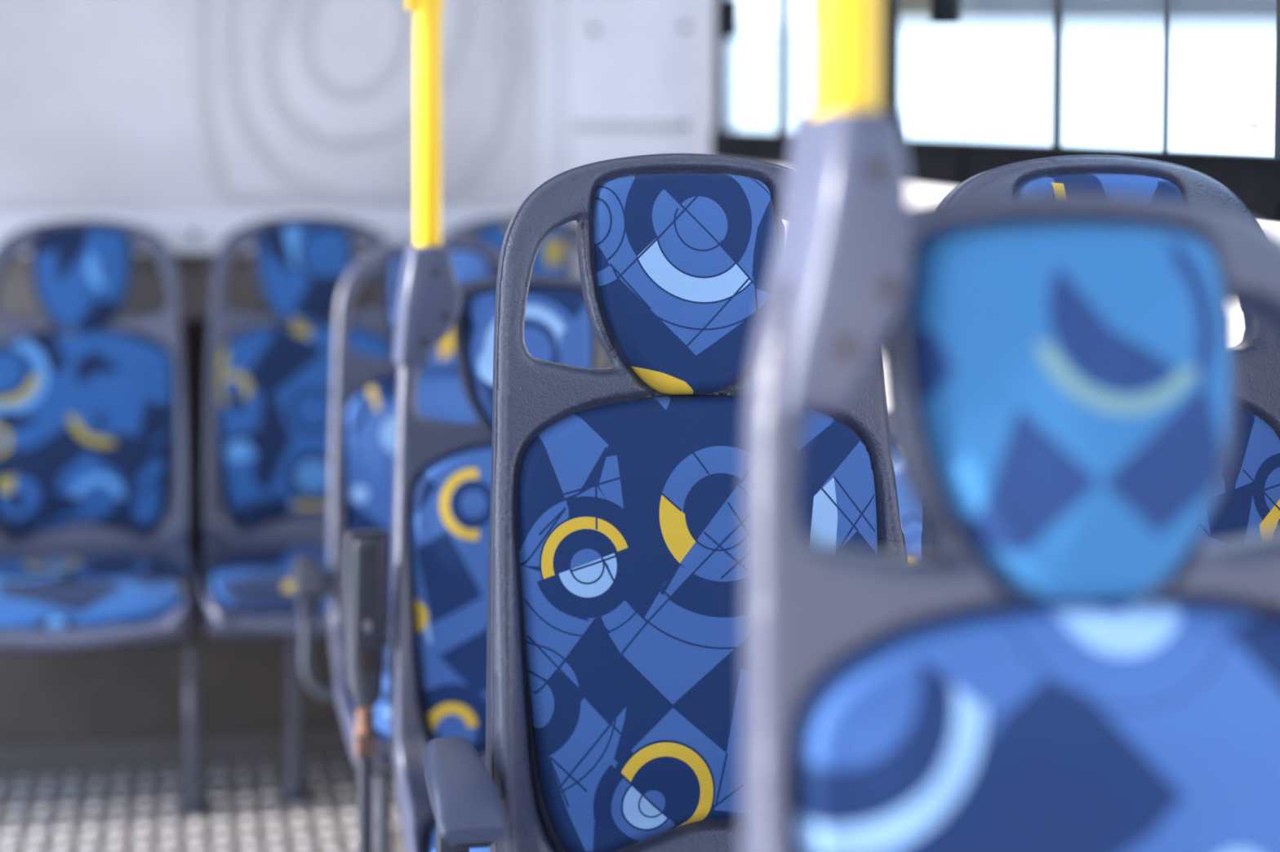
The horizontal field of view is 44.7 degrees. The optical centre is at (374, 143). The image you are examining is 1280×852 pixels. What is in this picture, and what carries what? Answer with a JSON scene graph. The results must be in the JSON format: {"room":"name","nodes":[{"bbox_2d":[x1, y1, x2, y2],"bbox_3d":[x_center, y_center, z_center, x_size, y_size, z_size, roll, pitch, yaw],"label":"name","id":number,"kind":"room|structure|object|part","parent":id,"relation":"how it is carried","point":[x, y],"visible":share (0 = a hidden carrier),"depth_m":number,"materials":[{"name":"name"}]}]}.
{"room":"vehicle interior","nodes":[
{"label":"vehicle interior","id":0,"kind":"room"},
{"bbox_2d":[0,759,404,851],"bbox_3d":[0.144,1.594,-0.141,2.540,0.060,8.800,0,2,-7],"label":"floor","id":1,"kind":"structure","parent":0,"point":[124,811],"depth_m":3.33,"materials":[{"name":"metal"}]},
{"bbox_2d":[0,219,208,816],"bbox_3d":[-0.679,0.833,3.450,0.590,1.275,0.673,0,2,-7],"label":"seat","id":2,"kind":"object","parent":1,"relation":"on","point":[95,556],"visible":1,"depth_m":3.64,"materials":[{"name":"blue plastic"}]},
{"bbox_2d":[35,228,129,330],"bbox_3d":[-0.714,0.334,3.712,0.225,0.249,0.069,0,2,-7],"label":"cushion","id":3,"kind":"object","parent":2,"relation":"on","point":[82,275],"depth_m":3.69,"materials":[{"name":"fabric"}]},
{"bbox_2d":[0,331,173,538],"bbox_3d":[-0.708,0.701,3.669,0.436,0.483,0.105,0,2,-7],"label":"backrest cushion","id":4,"kind":"object","parent":2,"relation":"on","point":[86,417],"depth_m":3.65,"materials":[{"name":"fabric"}]},
{"bbox_3d":[-0.679,1.093,3.456,0.471,0.043,0.270,0,2,-7],"label":"frame","id":5,"kind":"part","parent":2,"relation":"part of","materials":[{"name":"grey plastic"}]},
{"bbox_2d":[0,555,185,631],"bbox_3d":[-0.666,0.986,3.350,0.489,0.054,0.402,0,2,-7],"label":"seat cushion","id":6,"kind":"object","parent":2,"relation":"on","point":[100,593],"depth_m":3.28,"materials":[{"name":"fabric"}]},
{"bbox_3d":[-0.403,1.288,3.351,0.070,0.370,0.060,0,2,-7],"label":"leg","id":7,"kind":"part","parent":2,"relation":"part of","materials":[{"name":"grey metal"}]},
{"bbox_2d":[0,727,351,778],"bbox_3d":[-0.333,1.429,3.581,2.440,0.075,0.008,0,2,-7],"label":"strip","id":8,"kind":"object","parent":1,"relation":"on","point":[238,748],"visible":0.44,"depth_m":3.56,"materials":[{"name":"grey metal"}]},
{"bbox_2d":[201,215,393,804],"bbox_3d":[-0.133,0.827,3.520,0.540,1.275,0.673,0,2,-7],"label":"seat","id":9,"kind":"object","parent":1,"relation":"on","point":[268,381],"visible":0.66,"depth_m":3.71,"materials":[{"name":"blue plastic"}]},
{"bbox_2d":[210,546,328,617],"bbox_3d":[-0.124,0.981,3.420,0.489,0.054,0.402,0,2,-7],"label":"seat cushion","id":10,"kind":"object","parent":9,"relation":"on","point":[246,582],"depth_m":3.34,"materials":[{"name":"fabric"}]},
{"bbox_3d":[-0.137,1.088,3.526,0.471,0.043,0.270,0,2,-7],"label":"frame","id":11,"kind":"part","parent":9,"relation":"part of","materials":[{"name":"grey plastic"}]},
{"bbox_3d":[-0.181,1.282,3.399,0.070,0.370,0.060,0,2,-7],"label":"leg","id":12,"kind":"part","parent":9,"relation":"part of","materials":[{"name":"grey metal"}]},
{"bbox_2d":[260,224,350,324],"bbox_3d":[-0.173,0.328,3.781,0.225,0.249,0.069,0,2,-7],"label":"cushion","id":13,"kind":"object","parent":9,"relation":"on","point":[304,268],"depth_m":3.76,"materials":[{"name":"fabric"}]},
{"bbox_2d":[218,325,392,528],"bbox_3d":[-0.166,0.695,3.739,0.436,0.483,0.105,0,2,-7],"label":"backrest cushion","id":14,"kind":"object","parent":9,"relation":"on","point":[275,382],"depth_m":3.71,"materials":[{"name":"fabric"}]},
{"bbox_2d":[292,240,532,851],"bbox_3d":[0.136,0.848,2.868,0.578,1.275,0.692,0,2,-7],"label":"seat","id":15,"kind":"object","parent":1,"relation":"on","point":[362,453],"visible":0.26,"depth_m":3.06,"materials":[{"name":"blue plastic"}]},
{"bbox_3d":[-0.130,0.864,2.992,0.068,0.066,0.158,0,2,-7],"label":"armrest","id":16,"kind":"part","parent":15,"relation":"part of","materials":[{"name":"grey plastic"}]},
{"bbox_2d":[350,649,391,743],"bbox_3d":[0.182,1.002,2.774,0.457,0.054,0.402,0,2,-7],"label":"seat cushion","id":17,"kind":"object","parent":15,"relation":"on","point":[381,710],"depth_m":2.64,"materials":[{"name":"fabric"}]},
{"bbox_3d":[0.169,1.109,2.880,0.440,0.043,0.270,0,2,-7],"label":"frame","id":18,"kind":"part","parent":15,"relation":"part of","materials":[{"name":"grey plastic"}]},
{"bbox_3d":[0.014,1.303,2.759,0.070,0.370,0.060,0,2,-7],"label":"leg","id":19,"kind":"part","parent":15,"relation":"part of","materials":[{"name":"grey metal"}]},
{"bbox_2d":[343,373,477,619],"bbox_3d":[0.141,0.716,3.093,0.407,0.483,0.105,0,2,-7],"label":"backrest cushion","id":20,"kind":"object","parent":15,"relation":"on","point":[370,399],"depth_m":3.07,"materials":[{"name":"fabric"}]},
{"bbox_2d":[388,251,488,372],"bbox_3d":[0.134,0.349,3.135,0.210,0.249,0.069,0,2,-7],"label":"cushion","id":21,"kind":"object","parent":15,"relation":"on","point":[468,266],"depth_m":3.12,"materials":[{"name":"fabric"}]},
{"bbox_2d":[343,275,598,851],"bbox_3d":[0.258,0.865,2.229,0.575,1.275,0.692,0,2,-7],"label":"seat","id":22,"kind":"object","parent":1,"relation":"on","point":[442,469],"visible":0.29,"depth_m":2.42,"materials":[{"name":"blue plastic"}]},
{"bbox_3d":[-0.015,0.741,2.388,0.068,0.272,0.066,0,6,-9],"label":"armrest","id":23,"kind":"part","parent":22,"relation":"part of","materials":[{"name":"grey plastic"}]},
{"bbox_2d":[392,0,461,366],"bbox_3d":[0.085,-0.223,2.479,0.104,1.165,0.086,0,2,-7],"label":"pole","id":24,"kind":"object","parent":22,"relation":"attached to","point":[428,300],"visible":1,"depth_m":2.47,"materials":[{"name":"yellow paint"}]},
{"bbox_2d":[410,445,491,751],"bbox_3d":[0.261,0.733,2.453,0.407,0.483,0.105,0,2,-7],"label":"backrest cushion","id":25,"kind":"object","parent":22,"relation":"on","point":[451,485],"depth_m":2.42,"materials":[{"name":"fabric"}]},
{"bbox_2d":[427,822,489,851],"bbox_3d":[0.303,1.018,2.134,0.457,0.054,0.402,0,2,-7],"label":"seat cushion","id":26,"kind":"object","parent":22,"relation":"on","point":[431,826],"depth_m":2.17,"materials":[{"name":"fabric"}]},
{"bbox_2d":[465,288,591,425],"bbox_3d":[0.254,0.366,2.495,0.210,0.249,0.069,0,2,-7],"label":"cushion","id":27,"kind":"object","parent":22,"relation":"on","point":[557,326],"depth_m":2.48,"materials":[{"name":"fabric"}]},
{"bbox_2d":[443,215,610,368],"bbox_3d":[0.412,0.829,3.590,0.550,1.275,0.673,0,2,-7],"label":"seat","id":28,"kind":"object","parent":1,"relation":"on","point":[553,257],"visible":0.05,"depth_m":3.84,"materials":[{"name":"blue plastic"}]},
{"bbox_2d":[479,224,566,277],"bbox_3d":[0.377,0.331,3.852,0.225,0.249,0.069,0,2,-7],"label":"cushion","id":29,"kind":"object","parent":28,"relation":"on","point":[551,257],"depth_m":3.84,"materials":[{"name":"fabric"}]},
{"bbox_2d":[596,342,610,368],"bbox_3d":[0.384,0.697,3.809,0.436,0.483,0.105,0,2,-7],"label":"backrest cushion","id":30,"kind":"object","parent":28,"relation":"on","point":[603,362],"depth_m":3.83,"materials":[{"name":"fabric"}]},
{"bbox_2d":[889,433,922,554],"bbox_3d":[0.782,0.863,2.297,0.496,1.275,0.673,0,2,-7],"label":"seat","id":31,"kind":"object","parent":1,"relation":"on","point":[911,518],"visible":0.02,"depth_m":2.52,"materials":[{"name":"blue fabric"}]},
{"bbox_3d":[0.724,1.425,0.836,1.040,0.228,2.600,0,2,-7],"label":"platform","id":32,"kind":"object","parent":1,"relation":"on","visible":0},
{"bbox_2d":[423,153,906,851],"bbox_3d":[0.354,0.657,1.443,0.578,1.275,0.692,0,2,-7],"label":"seat","id":33,"kind":"object","parent":32,"relation":"on","point":[614,686],"visible":0.73,"depth_m":1.65,"materials":[{"name":"blue plastic"}]},
{"bbox_3d":[0.088,0.673,1.567,0.068,0.066,0.158,0,2,-7],"label":"armrest","id":34,"kind":"part","parent":33,"relation":"part of","materials":[{"name":"grey plastic"}]},
{"bbox_2d":[593,173,776,394],"bbox_3d":[0.352,0.159,1.710,0.210,0.249,0.069,0,2,-7],"label":"cushion","id":35,"kind":"object","parent":33,"relation":"on","point":[682,261],"depth_m":1.69,"materials":[{"name":"fabric"}]},
{"bbox_2d":[517,395,877,851],"bbox_3d":[0.359,0.525,1.667,0.407,0.483,0.105,0,2,-7],"label":"backrest cushion","id":36,"kind":"object","parent":33,"relation":"on","point":[629,507],"depth_m":1.64,"materials":[{"name":"fabric"}]},
{"bbox_2d":[738,190,1279,851],"bbox_3d":[0.501,0.677,0.748,0.510,1.275,0.673,0,2,-7],"label":"seat","id":37,"kind":"object","parent":32,"relation":"on","point":[1071,667],"visible":0.99,"depth_m":0.98,"materials":[{"name":"blue plastic"}]},
{"bbox_2d":[742,0,912,413],"bbox_3d":[0.299,-0.297,0.997,0.086,0.938,0.086,0,2,-7],"label":"pole","id":38,"kind":"object","parent":37,"relation":"attached to","point":[843,237],"visible":0.98,"depth_m":0.97,"materials":[{"name":"yellow paint"}]},
{"bbox_2d":[794,599,1279,851],"bbox_3d":[0.473,0.546,0.967,0.419,0.483,0.105,0,2,-7],"label":"backrest cushion","id":39,"kind":"object","parent":37,"relation":"on","point":[921,725],"depth_m":0.96,"materials":[{"name":"fabric"}]},
{"bbox_2d":[911,222,1230,601],"bbox_3d":[0.466,0.179,1.010,0.217,0.249,0.069,0,2,-7],"label":"cushion","id":40,"kind":"object","parent":37,"relation":"on","point":[1070,382],"depth_m":0.99,"materials":[{"name":"fabric"}]},
{"bbox_2d":[920,155,1279,554],"bbox_3d":[0.887,0.659,1.512,0.496,1.275,0.673,0,2,-7],"label":"seat","id":41,"kind":"object","parent":32,"relation":"on","point":[1249,503],"visible":0.08,"depth_m":1.77,"materials":[{"name":"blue plastic"}]},
{"bbox_2d":[1015,173,1182,201],"bbox_3d":[0.852,0.161,1.774,0.210,0.249,0.069,0,2,-7],"label":"cushion","id":42,"kind":"object","parent":41,"relation":"on","point":[1169,186],"depth_m":1.77,"materials":[{"name":"fabric"}]},
{"bbox_2d":[1200,406,1279,542],"bbox_3d":[0.859,0.528,1.732,0.407,0.483,0.105,0,2,-7],"label":"backrest cushion","id":43,"kind":"object","parent":41,"relation":"on","point":[1249,503],"depth_m":1.74,"materials":[{"name":"fabric"}]},
{"bbox_2d":[0,0,539,564],"bbox_3d":[-0.408,0.302,4.141,2.440,2.300,0.100,0,2,-7],"label":"wall","id":44,"kind":"structure","parent":0,"point":[99,110],"depth_m":4.12,"materials":[{"name":"white plastic"}]},
{"bbox_2d":[0,564,342,745],"bbox_3d":[-0.358,1.247,3.774,2.440,0.290,0.390,0,2,-7],"label":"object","id":45,"kind":"structure","parent":44,"relation":"attached to","point":[126,694],"depth_m":3.56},
{"bbox_2d":[190,230,197,238],"bbox_3d":[-0.476,0.240,4.002,0.019,0.019,0.025,0,2,-7],"label":"trim","id":46,"kind":"structure","parent":44,"relation":"attached to","point":[193,233],"depth_m":3.99,"materials":[{"name":"grey plastic"}]},
{"bbox_2d":[0,206,518,255],"bbox_3d":[-0.569,0.235,4.058,2.100,0.107,0.140,0,2,-7],"label":"trim ledge","id":47,"kind":"object","parent":44,"relation":"attached to","point":[396,224],"visible":0.27,"depth_m":4.04,"materials":[{"name":"white plastic"}]},
{"bbox_2d":[195,0,515,205],"bbox_3d":[-0.049,-0.298,4.177,0.889,0.940,0.038,0,2,-7],"label":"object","id":48,"kind":"structure","parent":44,"relation":"attached to","point":[314,193],"depth_m":4.15,"materials":[{"name":"grey plastic"}]},
{"bbox_2d":[538,0,698,279],"bbox_3d":[0.653,-0.198,4.103,0.360,1.300,0.340,0,2,-7],"label":"wall panel","id":49,"kind":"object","parent":44,"relation":"attached to","point":[639,66],"depth_m":4.12,"materials":[{"name":"white plastic"}]},
{"bbox_2d":[572,122,678,132],"bbox_3d":[0.678,-0.042,4.091,0.296,0.024,0.046,1,2,29],"label":"strip","id":50,"kind":"object","parent":49,"relation":"attached to","point":[576,126],"visible":1,"depth_m":4.09,"materials":[{"name":"grey"}]},
{"bbox_2d":[589,23,688,129],"bbox_3d":[0.704,-0.176,4.061,0.284,0.279,0.025,1,2,32],"label":"screws","id":51,"kind":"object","parent":49,"relation":"attached to","point":[684,27],"depth_m":3.99,"materials":[{"name":"grey plastic"}]},
{"bbox_2d":[697,0,1279,345],"bbox_3d":[1.384,0.410,-0.014,0.060,2.300,8.800,0,2,-7],"label":"wall","id":52,"kind":"structure","parent":0,"point":[919,193],"depth_m":3.85,"materials":[{"name":"white"}]},
{"bbox_2d":[711,0,791,167],"bbox_3d":[0.930,-0.269,3.468,0.083,0.644,0.736,0,2,-7],"label":"window","id":53,"kind":"structure","parent":52,"relation":"in","point":[774,148],"depth_m":3.59,"materials":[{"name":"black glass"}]},
{"bbox_2d":[880,0,900,120],"bbox_3d":[0.978,-0.243,3.008,0.035,0.612,0.200,0,2,-7],"label":"pillar","id":54,"kind":"structure","parent":52,"relation":"attached to","point":[882,1],"depth_m":2.91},
{"bbox_2d":[883,0,1279,221],"bbox_3d":[1.100,-0.234,2.139,0.083,0.644,1.575,0,2,-7],"label":"window","id":55,"kind":"structure","parent":52,"relation":"in","point":[1255,180],"depth_m":2.34,"materials":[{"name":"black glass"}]},
{"label":"outside","id":56,"kind":"structure","parent":0,"visible":0},
{"bbox_3d":[12.972,2.020,16.843,150.000,0.100,150.000,0,2,-7],"label":"ground","id":57,"kind":"structure","parent":56,"visible":0},
{"bbox_2d":[899,0,976,24],"bbox_3d":[12.136,-1.638,34.813,3.371,6.305,3.204,0,2,-7],"label":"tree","id":58,"kind":"object","parent":57,"relation":"on","point":[922,10],"visible":0.24,"depth_m":33.97,"materials":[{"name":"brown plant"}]},
{"bbox_2d":[737,23,1275,156],"bbox_3d":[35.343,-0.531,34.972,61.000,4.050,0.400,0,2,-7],"label":"window","id":59,"kind":"structure","parent":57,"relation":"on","point":[958,82],"depth_m":32.10,"materials":[{"name":"glass"}]},
{"bbox_2d":[904,0,1276,26],"bbox_3d":[34.358,-4.682,44.520,40.500,11.850,8.200,0,2,-7],"label":"building","id":60,"kind":"structure","parent":57,"relation":"on","point":[1202,13],"depth_m":38.65,"materials":[{"name":"white"}]}
]}

